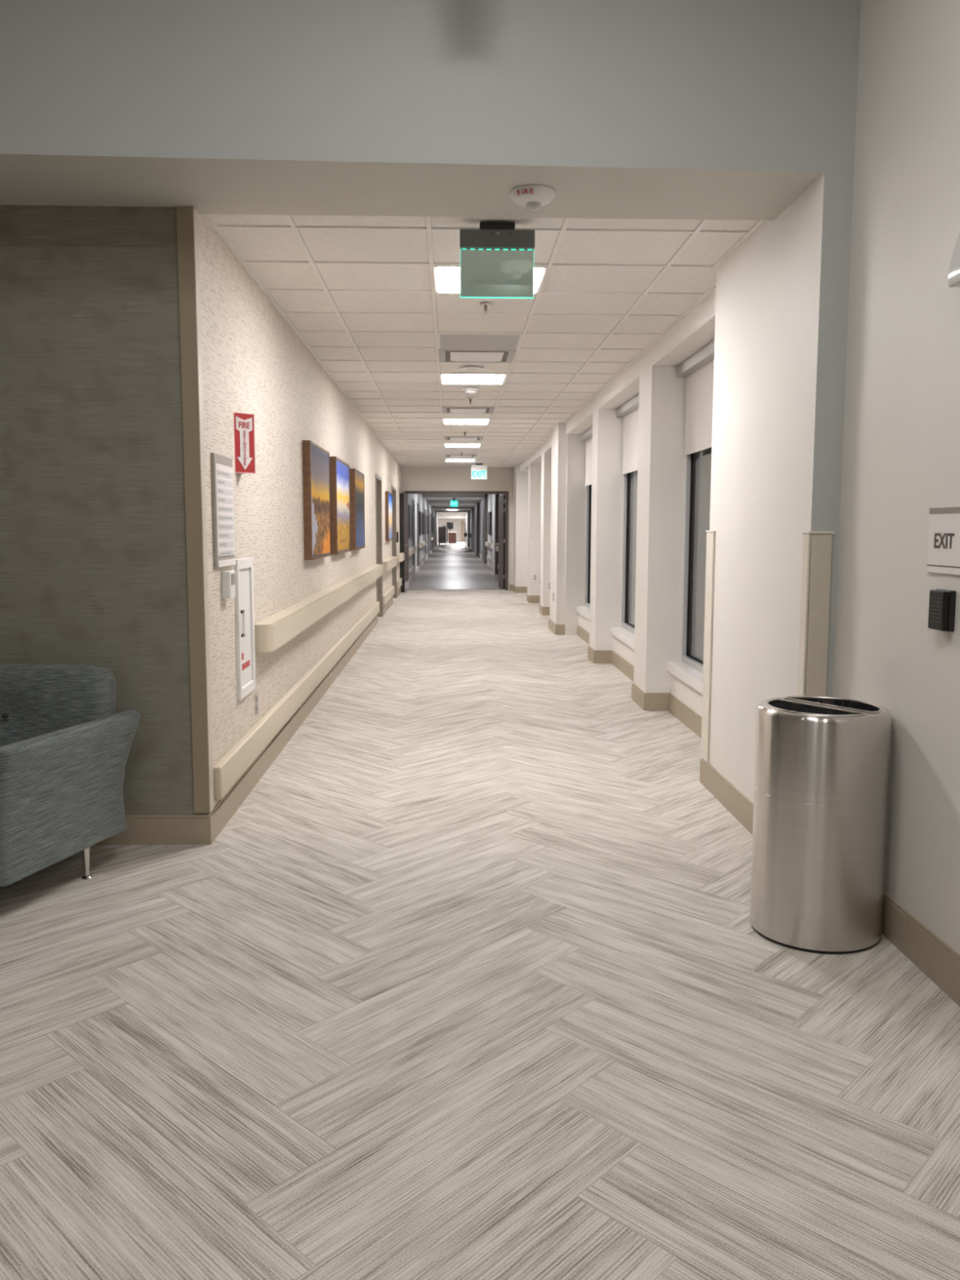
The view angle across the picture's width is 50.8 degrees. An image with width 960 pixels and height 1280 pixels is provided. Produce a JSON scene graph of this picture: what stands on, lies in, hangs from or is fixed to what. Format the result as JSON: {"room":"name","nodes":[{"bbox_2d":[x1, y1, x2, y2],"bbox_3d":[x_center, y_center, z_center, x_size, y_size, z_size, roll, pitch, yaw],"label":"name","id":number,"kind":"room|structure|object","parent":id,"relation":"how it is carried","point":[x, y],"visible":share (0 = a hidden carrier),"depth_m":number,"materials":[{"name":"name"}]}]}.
{"room":"hospital corridor","nodes":[
{"label":"hospital corridor","id":0,"kind":"room"},
{"bbox_2d":[0,204,208,815],"bbox_3d":[-3.662,-0.446,4.299,4.939,2.690,0.140,0,6,-2],"label":"wall","id":1,"kind":"structure","parent":0,"point":[93,562],"depth_m":4.26,"materials":[{"name":"paint"}]},
{"bbox_2d":[176,206,214,813],"bbox_3d":[-1.213,-0.514,4.320,0.072,2.550,0.074,0,6,-2],"label":"guard","id":2,"kind":"object","parent":1,"relation":"attached to","point":[187,217],"visible":1,"depth_m":4.28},
{"bbox_2d":[198,213,401,813],"bbox_3d":[-1.617,-1.491,13.431,0.300,2.774,18.389,0,6,-2],"label":"wall","id":3,"kind":"structure","parent":0,"point":[254,362],"depth_m":5.93,"materials":[{"name":"paint"}]},
{"bbox_2d":[210,453,235,568],"bbox_3d":[-1.193,-0.598,4.709,0.021,0.512,0.380,0,6,-2],"label":"board","id":4,"kind":"object","parent":3,"relation":"attached to","point":[221,466],"visible":1,"depth_m":4.65,"materials":[{"name":"paper"}]},
{"bbox_2d":[217,471,228,475],"bbox_3d":[-1.181,-0.766,4.661,0.001,0.011,0.220,0,6,-2],"label":"print","id":5,"kind":"object","parent":4,"relation":"on","point":[220,473],"depth_m":4.65,"materials":[{"name":"grey"}]},
{"bbox_2d":[218,507,231,511],"bbox_3d":[-1.182,-0.607,4.701,0.001,0.011,0.266,0,6,-2],"label":"print","id":6,"kind":"object","parent":4,"relation":"on","point":[220,508],"depth_m":4.69,"materials":[{"name":"grey"}]},
{"bbox_2d":[220,551,231,555],"bbox_3d":[-1.182,-0.403,4.701,0.001,0.011,0.220,0,6,-2],"label":"print","id":7,"kind":"object","parent":4,"relation":"on","point":[221,553],"depth_m":4.70,"materials":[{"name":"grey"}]},
{"bbox_2d":[221,570,235,599],"bbox_3d":[-1.182,-0.261,4.757,0.044,0.128,0.110,0,6,-2],"label":"wall thermostat","id":8,"kind":"object","parent":3,"relation":"attached to","point":[228,577],"visible":1,"depth_m":4.71,"materials":[{"name":"white plastic"}]},
{"bbox_2d":[233,557,255,700],"bbox_3d":[-1.207,-0.068,5.202,0.027,0.700,0.385,0,6,-2],"label":"fire extinguisher cabinet","id":9,"kind":"object","parent":3,"relation":"attached to","point":[243,568],"visible":0.98,"depth_m":5.20,"materials":[{"name":"white metal"}]},
{"bbox_2d":[233,412,255,474],"bbox_3d":[-1.173,-0.983,5.072,0.088,0.296,0.168,0,6,-2],"label":"fire extinguisher sign","id":10,"kind":"object","parent":3,"relation":"attached to","point":[243,424],"visible":1,"depth_m":5.03,"materials":[{"name":"plastic"}]},
{"bbox_2d":[94,586,400,844],"bbox_3d":[-3.938,-0.174,13.505,4.968,0.131,18.418,0,6,-2],"label":"baseboard","id":11,"kind":"structure","parent":3,"relation":"attached to","point":[142,829],"depth_m":4.72,"materials":[{"name":"beige rubber"}]},
{"bbox_2d":[254,692,258,715],"bbox_3d":[-1.223,0.348,5.537,0.008,0.115,0.072,0,6,-2],"label":"wall outlet","id":12,"kind":"object","parent":3,"relation":"attached to","point":[256,712],"visible":1,"depth_m":5.52,"materials":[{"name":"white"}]},
{"bbox_2d":[213,601,379,799],"bbox_3d":[-1.327,0.078,9.596,0.046,0.153,10.270,0,6,-2],"label":"rail","id":13,"kind":"object","parent":3,"relation":"attached to","point":[233,765],"visible":0.92,"depth_m":5.96,"materials":[{"name":"beige plastic"}]},
{"bbox_2d":[302,440,330,559],"bbox_3d":[-1.271,-1.076,7.925,0.056,0.862,1.180,0,6,-2],"label":"framed picture","id":14,"kind":"object","parent":3,"relation":"attached to","point":[316,460],"visible":1,"depth_m":7.63,"materials":[{"name":"brown wood"}]},
{"bbox_2d":[254,564,382,653],"bbox_3d":[-1.311,-0.515,10.029,0.105,0.150,9.280,0,6,-2],"label":"handrail","id":15,"kind":"object","parent":3,"relation":"attached to","point":[271,633],"visible":0.98,"depth_m":6.80,"materials":[{"name":"beige plastic"}]},
{"bbox_2d":[329,456,350,554],"bbox_3d":[-1.321,-1.263,9.604,0.056,0.864,1.200,0,6,-2],"label":"framed picture","id":16,"kind":"object","parent":3,"relation":"attached to","point":[339,468],"visible":0.99,"depth_m":9.30,"materials":[{"name":"brown wood"}]},
{"bbox_2d":[349,468,364,550],"bbox_3d":[-1.375,-1.459,11.383,0.056,0.864,1.180,0,6,-2],"label":"framed picture","id":17,"kind":"object","parent":3,"relation":"attached to","point":[357,477],"visible":1,"depth_m":11.03,"materials":[{"name":"brown wood"}]},
{"bbox_2d":[375,473,382,617],"bbox_3d":[-1.589,-1.381,15.209,0.162,2.165,1.190,0,6,-2],"label":"door","id":18,"kind":"structure","parent":3,"relation":"in","point":[378,478],"depth_m":15.71,"materials":[{"name":"brown wood"}]},
{"bbox_2d":[382,586,394,605],"bbox_3d":[-1.560,-0.773,17.311,0.046,0.153,2.820,0,6,-2],"label":"rail","id":19,"kind":"object","parent":3,"relation":"attached to","point":[389,593],"visible":1,"depth_m":16.79,"materials":[{"name":"beige plastic"}]},
{"bbox_2d":[385,491,392,540],"bbox_3d":[-1.554,-2.110,17.289,0.056,0.810,1.190,0,6,-2],"label":"framed picture","id":20,"kind":"object","parent":3,"relation":"attached to","point":[388,496],"visible":1,"depth_m":16.84,"materials":[{"name":"brown wood"}]},
{"bbox_2d":[382,556,397,570],"bbox_3d":[-1.529,-1.311,17.252,0.105,0.150,2.820,0,6,-2],"label":"handrail","id":21,"kind":"object","parent":3,"relation":"attached to","point":[388,564],"visible":1,"depth_m":16.43,"materials":[{"name":"beige plastic"}]},
{"bbox_2d":[391,484,396,603],"bbox_3d":[-1.715,-1.837,19.347,0.162,2.165,1.440,0,6,-2],"label":"door","id":22,"kind":"structure","parent":3,"relation":"in","point":[393,488],"depth_m":19.99,"materials":[{"name":"brown wood"}]},
{"bbox_2d":[396,577,401,589],"bbox_3d":[-1.669,-1.170,20.907,0.046,0.153,1.460,0,6,-2],"label":"rail","id":23,"kind":"object","parent":3,"relation":"attached to","point":[399,581],"visible":1,"depth_m":20.58,"materials":[{"name":"beige plastic"}]},
{"bbox_2d":[396,552,404,561],"bbox_3d":[-1.638,-1.708,20.849,0.105,0.150,1.460,0,6,-2],"label":"handrail","id":24,"kind":"object","parent":3,"relation":"attached to","point":[400,556],"visible":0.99,"depth_m":20.18,"materials":[{"name":"beige plastic"}]},
{"bbox_2d":[408,493,437,568],"bbox_3d":[-2.903,-6.277,57.049,0.250,2.724,69.090,0,6,-2],"label":"wall","id":25,"kind":"structure","parent":0,"point":[424,504],"depth_m":39.43,"materials":[{"name":"paint"}]},
{"bbox_2d":[408,504,412,537],"bbox_3d":[-1.823,-3.093,26.377,0.048,0.820,2.000,0,6,-2],"label":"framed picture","id":26,"kind":"object","parent":25,"relation":"attached to","point":[410,507],"visible":0.84,"depth_m":25.91,"materials":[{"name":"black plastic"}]},
{"bbox_2d":[408,565,414,576],"bbox_3d":[-1.830,-1.794,26.570,0.046,0.153,4.900,0,6,-2],"label":"rail","id":27,"kind":"object","parent":25,"relation":"attached to","point":[411,569],"visible":0.53,"depth_m":27.02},
{"bbox_2d":[408,546,416,556],"bbox_3d":[-1.800,-2.333,26.512,0.105,0.150,4.900,0,6,-2],"label":"handrail","id":28,"kind":"object","parent":25,"relation":"attached to","point":[412,550],"visible":0.67,"depth_m":26.02,"materials":[{"name":"beige plastic"}]},
{"bbox_2d":[412,506,413,537],"bbox_3d":[-1.880,-3.301,28.265,0.048,0.820,1.000,0,6,-2],"label":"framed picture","id":29,"kind":"object","parent":25,"relation":"attached to","point":[412,507],"visible":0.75,"depth_m":27.81,"materials":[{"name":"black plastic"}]},
{"bbox_2d":[412,499,414,565],"bbox_3d":[-1.935,-2.981,29.557,0.020,2.200,1.100,0,6,-2],"label":"door","id":30,"kind":"structure","parent":25,"relation":"in","point":[413,500],"depth_m":29.90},
{"bbox_2d":[417,502,419,566],"bbox_3d":[-2.057,-3.424,33.580,0.020,2.200,1.600,0,6,-2],"label":"door","id":31,"kind":"structure","parent":25,"relation":"in","point":[418,561],"depth_m":33.64,"materials":[{"name":"grey"}]},
{"bbox_2d":[418,511,422,534],"bbox_3d":[-2.118,-4.167,36.114,0.048,0.820,2.400,0,6,-2],"label":"framed picture","id":32,"kind":"object","parent":25,"relation":"attached to","point":[420,512],"visible":1,"depth_m":34.97,"materials":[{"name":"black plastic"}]},
{"bbox_2d":[418,540,427,547],"bbox_3d":[-2.180,-3.719,39.080,0.105,0.150,9.000,0,6,-2],"label":"handrail","id":33,"kind":"object","parent":25,"relation":"attached to","point":[424,543],"visible":1,"depth_m":36.59,"materials":[{"name":"beige plastic"}]},
{"bbox_2d":[422,513,425,534],"bbox_3d":[-2.253,-4.660,40.584,0.048,0.820,2.600,0,6,-2],"label":"framed picture","id":34,"kind":"object","parent":25,"relation":"attached to","point":[423,514],"visible":1,"depth_m":39.33,"materials":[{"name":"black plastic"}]},
{"bbox_2d":[426,515,429,533],"bbox_3d":[-2.497,-5.547,48.632,0.048,0.820,4.000,0,6,-2],"label":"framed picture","id":35,"kind":"object","parent":25,"relation":"attached to","point":[428,517],"visible":1,"depth_m":47.85,"materials":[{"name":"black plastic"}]},
{"bbox_2d":[408,542,492,582],"bbox_3d":[-1.506,-4.995,57.233,2.550,0.140,69.090,0,6,-2],"label":"baseboard","id":36,"kind":"structure","parent":25,"relation":"attached to","point":[488,562],"depth_m":37.50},
{"bbox_2d":[0,0,860,220],"bbox_3d":[-1.918,-2.207,3.784,8.400,0.930,0.782,0,6,-2],"label":"beam","id":37,"kind":"structure","parent":0,"point":[661,109],"depth_m":3.64,"materials":[{"name":"grey paint"}]},
{"bbox_2d":[509,184,555,212],"bbox_3d":[0.205,-1.716,3.962,0.180,0.076,0.183,0,6,-2],"label":"fire alarm strobe","id":38,"kind":"object","parent":37,"relation":"attached to","point":[531,197],"visible":1,"depth_m":3.91,"materials":[{"name":"white plastic"}]},
{"bbox_2d":[437,518,466,541],"bbox_3d":[-2.718,-11.945,106.298,11.400,3.200,30.000,0,6,-2],"label":"wall","id":39,"kind":"structure","parent":0,"point":[456,522],"depth_m":111.23,"materials":[{"name":"white paint"}]},
{"bbox_2d":[437,513,466,518],"bbox_3d":[-2.544,-11.214,91.437,2.550,0.444,0.300,0,6,-2],"label":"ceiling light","id":40,"kind":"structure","parent":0,"point":[439,515],"depth_m":91.30,"materials":[{"name":"white paint"}]},
{"bbox_2d":[422,493,484,513],"bbox_3d":[-1.505,-7.699,57.086,3.050,0.100,69.390,0,6,-2],"label":"ceiling","id":41,"kind":"structure","parent":0,"point":[427,498],"depth_m":56.08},
{"bbox_2d":[431,505,475,506],"bbox_3d":[-1.560,-7.809,58.929,2.550,0.084,0.900,0,6,-2],"label":"beam","id":42,"kind":"structure","parent":41,"relation":"attached to","point":[431,505],"depth_m":58.50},
{"bbox_2d":[422,494,484,497],"bbox_3d":[-1.019,-5.837,41.046,2.550,0.084,0.900,0,6,-2],"label":"beam","id":43,"kind":"structure","parent":41,"relation":"attached to","point":[424,495],"depth_m":40.60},
{"bbox_2d":[427,500,480,502],"bbox_3d":[-1.260,-6.714,48.994,2.550,0.084,0.900,0,6,-2],"label":"beam","id":44,"kind":"structure","parent":41,"relation":"attached to","point":[431,501],"depth_m":48.57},
{"bbox_2d":[450,497,457,506],"bbox_3d":[-1.141,-6.072,44.589,0.330,0.394,0.060,0,6,-2],"label":"exit sign","id":45,"kind":"object","parent":41,"relation":"hanging from","point":[454,503],"visible":1,"depth_m":44.57,"materials":[{"name":"green plastic"}]},
{"bbox_2d":[408,541,502,589],"bbox_3d":[-1.244,-6.743,74.194,14.000,0.099,103.020,0,6,-2],"label":"floor","id":46,"kind":"structure","parent":0,"point":[448,566],"depth_m":31.80,"materials":[{"name":"grey plastic"}]},
{"bbox_2d":[438,526,448,544],"bbox_3d":[-3.154,-8.938,86.536,0.830,1.550,0.940,0,6,-2],"label":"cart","id":47,"kind":"object","parent":46,"relation":"on","point":[442,532],"visible":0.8,"depth_m":86.10,"materials":[{"name":"black"}]},
{"bbox_2d":[448,532,456,543],"bbox_3d":[-2.442,-9.029,89.291,0.760,1.010,1.250,0,6,-2],"label":"desk","id":48,"kind":"object","parent":46,"relation":"on","point":[451,535],"visible":0.92,"depth_m":88.73,"materials":[{"name":"brown wood"}]},
{"bbox_2d":[446,522,453,532],"bbox_3d":[-2.649,-9.948,89.138,0.580,0.850,0.060,0,6,-2],"label":"computer monitor","id":49,"kind":"object","parent":48,"relation":"on","point":[450,525],"visible":0.86,"depth_m":89.09,"materials":[{"name":"black plastic"}]},
{"bbox_2d":[461,520,464,541],"bbox_3d":[-1.846,-11.674,108.417,0.370,2.200,0.100,0,6,-2],"label":"door","id":50,"kind":"structure","parent":46,"relation":"on","point":[462,522],"depth_m":108.36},
{"bbox_2d":[466,521,473,551],"bbox_3d":[-0.571,-5.873,57.713,0.556,1.715,0.582,0,6,-2],"label":"stand","id":51,"kind":"object","parent":46,"relation":"on","point":[469,533],"visible":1,"depth_m":57.64,"materials":[{"name":"black plastic"}]},
{"bbox_2d":[401,466,513,590],"bbox_3d":[-0.167,-2.510,22.697,3.760,2.774,0.160,0,6,-2],"label":"wall","id":52,"kind":"structure","parent":0,"point":[413,478],"depth_m":22.49,"materials":[{"name":"paint"}]},
{"bbox_2d":[399,490,508,592],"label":"door frame","id":53,"kind":"structure","parent":52,"relation":"in","point":[503,548],"depth_m":22.52,"materials":[{"name":"black metal"}]},
{"bbox_2d":[467,510,470,547],"bbox_3d":[-0.821,-8.258,75.056,0.100,2.724,3.000,0,6,-2],"label":"wall","id":54,"kind":"structure","parent":0,"point":[468,511],"depth_m":73.66,"materials":[{"name":"paint"}]},
{"bbox_2d":[471,506,474,551],"bbox_3d":[-0.461,-6.943,63.134,0.100,2.724,3.000,0,6,-2],"label":"wall","id":55,"kind":"structure","parent":0,"point":[472,508],"depth_m":61.89,"materials":[{"name":"paint"}]},
{"bbox_2d":[475,502,479,555],"bbox_3d":[-0.153,-5.792,52.702,0.115,2.724,4.000,0,6,-2],"label":"wall","id":56,"kind":"structure","parent":0,"point":[477,504],"depth_m":50.81,"materials":[{"name":"paint"}]},
{"bbox_2d":[0,589,959,1279],"bbox_3d":[-2.072,0.439,9.034,8.400,0.100,27.980,0,6,-2],"label":"floor","id":57,"kind":"structure","parent":0,"point":[475,980],"depth_m":2.83,"materials":[{"name":"laminate"}]},
{"bbox_2d":[0,663,140,886],"bbox_3d":[-1.875,0.544,3.904,0.881,0.815,0.833,1,6,4],"label":"armchair","id":58,"kind":"object","parent":57,"relation":"on","point":[65,747],"visible":1,"depth_m":3.95,"materials":[{"name":"fabric"}]},
{"bbox_2d":[0,663,115,746],"bbox_3d":[-1.875,0.315,4.155,0.730,0.415,0.238,0,6,3],"label":"chair backrest","id":59,"kind":"object","parent":58,"relation":"on","point":[36,700],"depth_m":4.06,"materials":[{"name":"fabric"}]},
{"bbox_2d":[750,696,891,954],"bbox_3d":[1.161,0.612,3.469,0.433,0.788,0.433,0,6,-2],"label":"trash can","id":60,"kind":"object","parent":57,"relation":"on","point":[820,796],"visible":1,"depth_m":3.29,"materials":[{"name":"silver metal"}]},
{"bbox_2d":[209,213,757,467],"bbox_3d":[0.111,-2.890,13.454,3.760,0.091,18.460,0,6,-2],"label":"ceiling","id":61,"kind":"structure","parent":0,"point":[252,244],"depth_m":6.24,"materials":[{"name":"tile"}]},
{"bbox_2d":[444,458,475,462],"bbox_3d":[-0.394,-3.560,20.036,0.584,0.016,0.584,0,6,-2],"label":"recessed light","id":62,"kind":"object","parent":61,"relation":"in","point":[446,460],"visible":1,"depth_m":19.84,"materials":[{"name":"white"}]},
{"bbox_2d":[446,459,474,462],"bbox_3d":[-0.394,-3.558,20.037,0.548,0.012,0.548,0,6,-2],"label":"diffuser","id":63,"kind":"object","parent":62,"relation":"attached to","point":[468,460],"depth_m":20.06,"materials":[{"name":"white"}]},
{"bbox_2d":[444,454,476,457],"bbox_3d":[-0.357,-3.422,18.825,0.584,0.024,0.584,0,6,-2],"label":"ceiling vent","id":64,"kind":"object","parent":61,"relation":"in","point":[446,455],"visible":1,"depth_m":18.66,"materials":[{"name":"grey metal"}]},
{"bbox_2d":[444,443,480,447],"bbox_3d":[-0.284,-3.159,16.402,0.584,0.016,0.584,0,6,-2],"label":"recessed light","id":65,"kind":"object","parent":61,"relation":"in","point":[446,445],"visible":1,"depth_m":16.32,"materials":[{"name":"white"}]},
{"bbox_2d":[444,436,483,440],"bbox_3d":[-0.247,-3.021,15.191,0.584,0.024,0.584,0,6,-2],"label":"ceiling vent","id":66,"kind":"object","parent":61,"relation":"in","point":[446,438],"visible":0.98,"depth_m":15.09,"materials":[{"name":"grey metal"}]},
{"bbox_2d":[443,418,490,424],"bbox_3d":[-0.174,-2.758,12.768,0.584,0.016,0.584,0,6,-2],"label":"recessed light","id":67,"kind":"object","parent":61,"relation":"in","point":[446,421],"visible":1,"depth_m":12.70,"materials":[{"name":"white"}]},
{"bbox_2d":[442,406,494,413],"bbox_3d":[-0.137,-2.620,11.558,0.584,0.024,0.584,0,6,-2],"label":"ceiling vent","id":68,"kind":"object","parent":61,"relation":"in","point":[445,409],"visible":1,"depth_m":11.49,"materials":[{"name":"grey metal"}]},
{"bbox_2d":[462,387,478,394],"bbox_3d":[-0.093,-2.407,9.797,0.150,0.051,0.150,0,6,-2],"label":"smoke detector","id":69,"kind":"object","parent":61,"relation":"attached to","point":[467,390],"visible":1,"depth_m":9.75,"materials":[{"name":"white plastic"}]},
{"bbox_2d":[459,366,484,371],"bbox_3d":[-0.070,-2.288,8.542,0.210,0.011,0.210,0,6,-2],"label":"ceiling speaker","id":70,"kind":"object","parent":61,"relation":"attached to","point":[464,368],"visible":1,"depth_m":8.50,"materials":[{"name":"white plastic"}]},
{"bbox_2d":[440,373,506,384],"bbox_3d":[-0.064,-2.357,9.134,0.584,0.016,0.584,0,6,-2],"label":"recessed light","id":71,"kind":"object","parent":61,"relation":"in","point":[466,379],"visible":1,"depth_m":9.09,"materials":[{"name":"white"}]},
{"bbox_2d":[439,349,515,363],"bbox_3d":[-0.027,-2.220,7.924,0.584,0.024,0.584,0,6,-2],"label":"ceiling vent","id":72,"kind":"object","parent":61,"relation":"in","point":[502,356],"visible":1,"depth_m":7.84,"materials":[{"name":"grey metal"}]},
{"bbox_2d":[471,463,487,479],"bbox_3d":[-0.019,-3.510,21.051,0.330,0.323,0.060,0,6,-2],"label":"exit sign","id":73,"kind":"object","parent":61,"relation":"hanging from","point":[478,471],"visible":1,"depth_m":21.05,"materials":[{"name":"white plastic"}]},
{"bbox_2d":[437,333,522,349],"bbox_3d":[-0.009,-2.160,7.317,0.590,0.010,0.590,0,6,-2],"label":"access panel","id":74,"kind":"object","parent":61,"relation":"attached to","point":[446,341],"visible":1,"depth_m":7.31,"materials":[{"name":"white metal"}]},
{"bbox_2d":[202,213,764,467],"bbox_3d":[-0.189,-2.832,13.371,2.555,0.013,18.300,0,6,-2],"label":"grid","id":75,"kind":"object","parent":61,"relation":"attached to","point":[292,226],"visible":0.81,"depth_m":6.53,"materials":[{"name":"metal"}]},
{"bbox_2d":[480,302,491,315],"bbox_3d":[0.034,-1.994,6.102,0.072,0.062,0.072,0,6,-2],"label":"sprinkler","id":76,"kind":"object","parent":61,"relation":"attached to","point":[485,305],"visible":1,"depth_m":6.09,"materials":[{"name":"silver metal"}]},
{"bbox_2d":[434,265,546,293],"bbox_3d":[0.046,-1.956,5.501,0.584,0.016,0.584,0,6,-2],"label":"recessed light","id":77,"kind":"object","parent":61,"relation":"in","point":[446,277],"visible":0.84,"depth_m":5.43,"materials":[{"name":"white plastic"}]},
{"bbox_2d":[459,222,534,298],"bbox_3d":[0.076,-1.688,4.506,0.332,0.319,0.061,0,6,-2],"label":"exit sign","id":78,"kind":"object","parent":61,"relation":"hanging from","point":[497,258],"visible":1,"depth_m":4.50,"materials":[{"name":"green plastic"}]},
{"bbox_2d":[481,493,487,563],"bbox_3d":[0.178,-4.587,41.773,0.115,2.724,4.000,0,6,-2],"label":"wall","id":79,"kind":"structure","parent":0,"point":[485,495],"depth_m":39.92,"materials":[{"name":"paint"}]},
{"bbox_2d":[466,493,505,558],"bbox_3d":[-0.104,-6.281,57.134,0.250,2.724,69.090,0,6,-2],"label":"wall","id":80,"kind":"structure","parent":0,"point":[489,495],"depth_m":47.63,"materials":[{"name":"paint"}]},
{"bbox_2d":[484,542,492,548],"bbox_3d":[0.345,-3.426,36.471,0.105,0.150,6.400,0,6,-2],"label":"handrail","id":81,"kind":"object","parent":80,"relation":"attached to","point":[489,544],"visible":0.69,"depth_m":36.04,"materials":[{"name":"beige plastic"}]},
{"bbox_2d":[488,511,491,534],"bbox_3d":[0.356,-4.246,36.784,0.058,0.800,2.000,0,6,-2],"label":"framed picture","id":82,"kind":"object","parent":80,"relation":"attached to","point":[489,513],"visible":1,"depth_m":35.83,"materials":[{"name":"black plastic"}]},
{"bbox_2d":[492,493,499,574],"bbox_3d":[0.482,-3.480,31.739,0.115,2.724,2.600,0,6,-2],"label":"wall","id":83,"kind":"structure","parent":0,"point":[496,495],"depth_m":30.64,"materials":[{"name":"paint"}]},
{"bbox_2d":[512,464,528,586],"bbox_3d":[1.044,-2.450,22.182,0.570,2.774,0.950,0,6,-2],"label":"wall pillar","id":84,"kind":"structure","parent":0,"point":[520,478],"depth_m":21.73,"materials":[{"name":"white paint"}]},
{"bbox_2d":[527,463,541,595],"bbox_3d":[1.171,-2.006,19.064,0.505,2.575,0.450,0,6,-2],"label":"wall pillar","id":85,"kind":"structure","parent":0,"point":[534,469],"depth_m":18.84,"materials":[{"name":"white paint"}]},
{"bbox_2d":[540,452,551,606],"bbox_3d":[1.254,-1.703,16.317,0.505,2.575,0.480,0,6,-2],"label":"wall pillar","id":86,"kind":"structure","parent":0,"point":[545,456],"depth_m":16.10,"materials":[{"name":"white paint"}]},
{"bbox_2d":[549,422,586,635],"bbox_3d":[1.289,-1.494,13.508,0.605,2.774,0.890,0,6,-2],"label":"wall pillar","id":87,"kind":"structure","parent":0,"point":[568,488],"depth_m":13.10,"materials":[{"name":"white paint"}]},
{"bbox_2d":[589,408,623,650],"bbox_3d":[1.431,-1.061,10.495,0.505,2.575,0.400,0,6,-2],"label":"wall pillar","id":88,"kind":"structure","parent":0,"point":[607,478],"depth_m":10.30,"materials":[{"name":"white paint"}]},
{"bbox_2d":[519,288,715,716],"bbox_3d":[1.324,-1.551,14.026,0.505,2.774,17.370,0,6,-2],"label":"wall","id":89,"kind":"structure","parent":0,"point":[695,330],"depth_m":7.46,"materials":[{"name":"white paint"}]},
{"bbox_2d":[576,484,591,620],"bbox_3d":[1.386,-1.352,11.870,0.180,2.248,2.400,0,6,-2],"label":"window","id":90,"kind":"structure","parent":89,"relation":"attached to","point":[584,611],"depth_m":13.05,"materials":[{"name":"glass"}]},
{"bbox_2d":[580,426,592,486],"bbox_3d":[1.355,-2.167,11.780,0.080,0.652,2.376,0,6,-2],"label":"roller shade","id":91,"kind":"object","parent":89,"relation":"attached to","point":[587,436],"visible":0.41,"depth_m":12.62,"materials":[{"name":"fabric"}]},
{"bbox_2d":[610,470,637,648],"bbox_3d":[1.468,-1.056,9.183,0.180,2.248,2.210,0,6,-2],"label":"window","id":92,"kind":"structure","parent":89,"relation":"attached to","point":[625,633],"depth_m":10.13,"materials":[{"name":"glass"}]},
{"bbox_2d":[616,393,639,475],"bbox_3d":[1.436,-1.871,9.092,0.080,0.652,2.186,0,6,-2],"label":"roller shade","id":93,"kind":"object","parent":89,"relation":"attached to","point":[629,410],"visible":0.46,"depth_m":9.68,"materials":[{"name":"fabric"}]},
{"bbox_2d":[666,447,711,693],"bbox_3d":[1.549,-0.760,6.500,0.180,2.248,2.190,0,6,-2],"label":"window","id":94,"kind":"structure","parent":89,"relation":"attached to","point":[698,468],"depth_m":7.42,"materials":[{"name":"glass"}]},
{"bbox_2d":[675,339,714,455],"bbox_3d":[1.517,-1.575,6.415,0.080,0.652,2.156,0,6,-2],"label":"roller shade","id":95,"kind":"object","parent":89,"relation":"attached to","point":[698,368],"visible":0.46,"depth_m":7.01,"materials":[{"name":"fabric"}]},
{"bbox_2d":[633,365,686,693],"bbox_3d":[1.511,-0.769,7.852,0.505,2.575,0.500,0,6,-2],"label":"wall pillar","id":96,"kind":"structure","parent":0,"point":[661,459],"depth_m":7.62,"materials":[{"name":"white paint"}]},
{"bbox_2d":[716,220,773,274],"bbox_3d":[1.747,-1.960,4.784,1.015,0.234,0.930,0,6,-2],"label":"wall","id":97,"kind":"structure","parent":0,"point":[766,223],"depth_m":4.75,"materials":[{"name":"white paint"}]},
{"bbox_2d":[708,172,853,803],"bbox_3d":[1.753,-0.474,4.651,1.015,2.690,1.520,0,6,-2],"label":"wall","id":98,"kind":"structure","parent":0,"point":[781,307],"depth_m":4.32,"materials":[{"name":"white paint"}]},
{"bbox_2d":[701,530,715,762],"bbox_3d":[1.216,0.035,5.398,0.018,1.232,0.146,0,6,-2],"label":"guard","id":99,"kind":"object","parent":98,"relation":"attached to","point":[710,542],"visible":1,"depth_m":5.38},
{"bbox_2d":[509,584,959,1006],"bbox_3d":[1.260,0.328,9.007,0.367,0.140,27.776,0,6,-2],"label":"baseboard","id":100,"kind":"structure","parent":98,"relation":"attached to","point":[936,959],"depth_m":4.68,"materials":[{"name":"beige rubber"}]},
{"bbox_2d":[797,531,834,696],"bbox_3d":[1.301,0.194,3.962,0.101,1.232,0.068,0,6,-2],"label":"guard","id":101,"kind":"object","parent":98,"relation":"attached to","point":[817,545],"visible":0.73,"depth_m":3.91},
{"bbox_2d":[832,0,959,954],"bbox_3d":[1.965,-0.367,-0.555,0.905,3.620,8.860,0,6,-2],"label":"wall","id":102,"kind":"structure","parent":0,"point":[900,461],"depth_m":3.31,"materials":[{"name":"beige paint"}]},
{"bbox_2d":[928,589,955,631],"bbox_3d":[1.385,-0.089,3.034,0.039,0.122,0.094,0,6,-2],"label":"card reader","id":103,"kind":"object","parent":102,"relation":"attached to","point":[941,615],"visible":1,"depth_m":3.00,"materials":[{"name":"black plastic"}]},
{"bbox_2d":[926,506,959,575],"bbox_3d":[1.399,-0.298,3.039,0.010,0.199,0.210,0,6,-2],"label":"wall sign","id":104,"kind":"object","parent":102,"relation":"attached to","point":[944,537],"visible":1,"depth_m":3.04,"materials":[{"name":"white"}]},
{"bbox_2d":[947,233,959,287],"bbox_3d":[1.375,-1.103,2.816,0.069,0.209,0.154,0,6,-2],"label":"fire alarm strobe","id":105,"kind":"object","parent":102,"relation":"attached to","point":[953,281],"visible":1,"depth_m":2.86,"materials":[{"name":"white plastic"}]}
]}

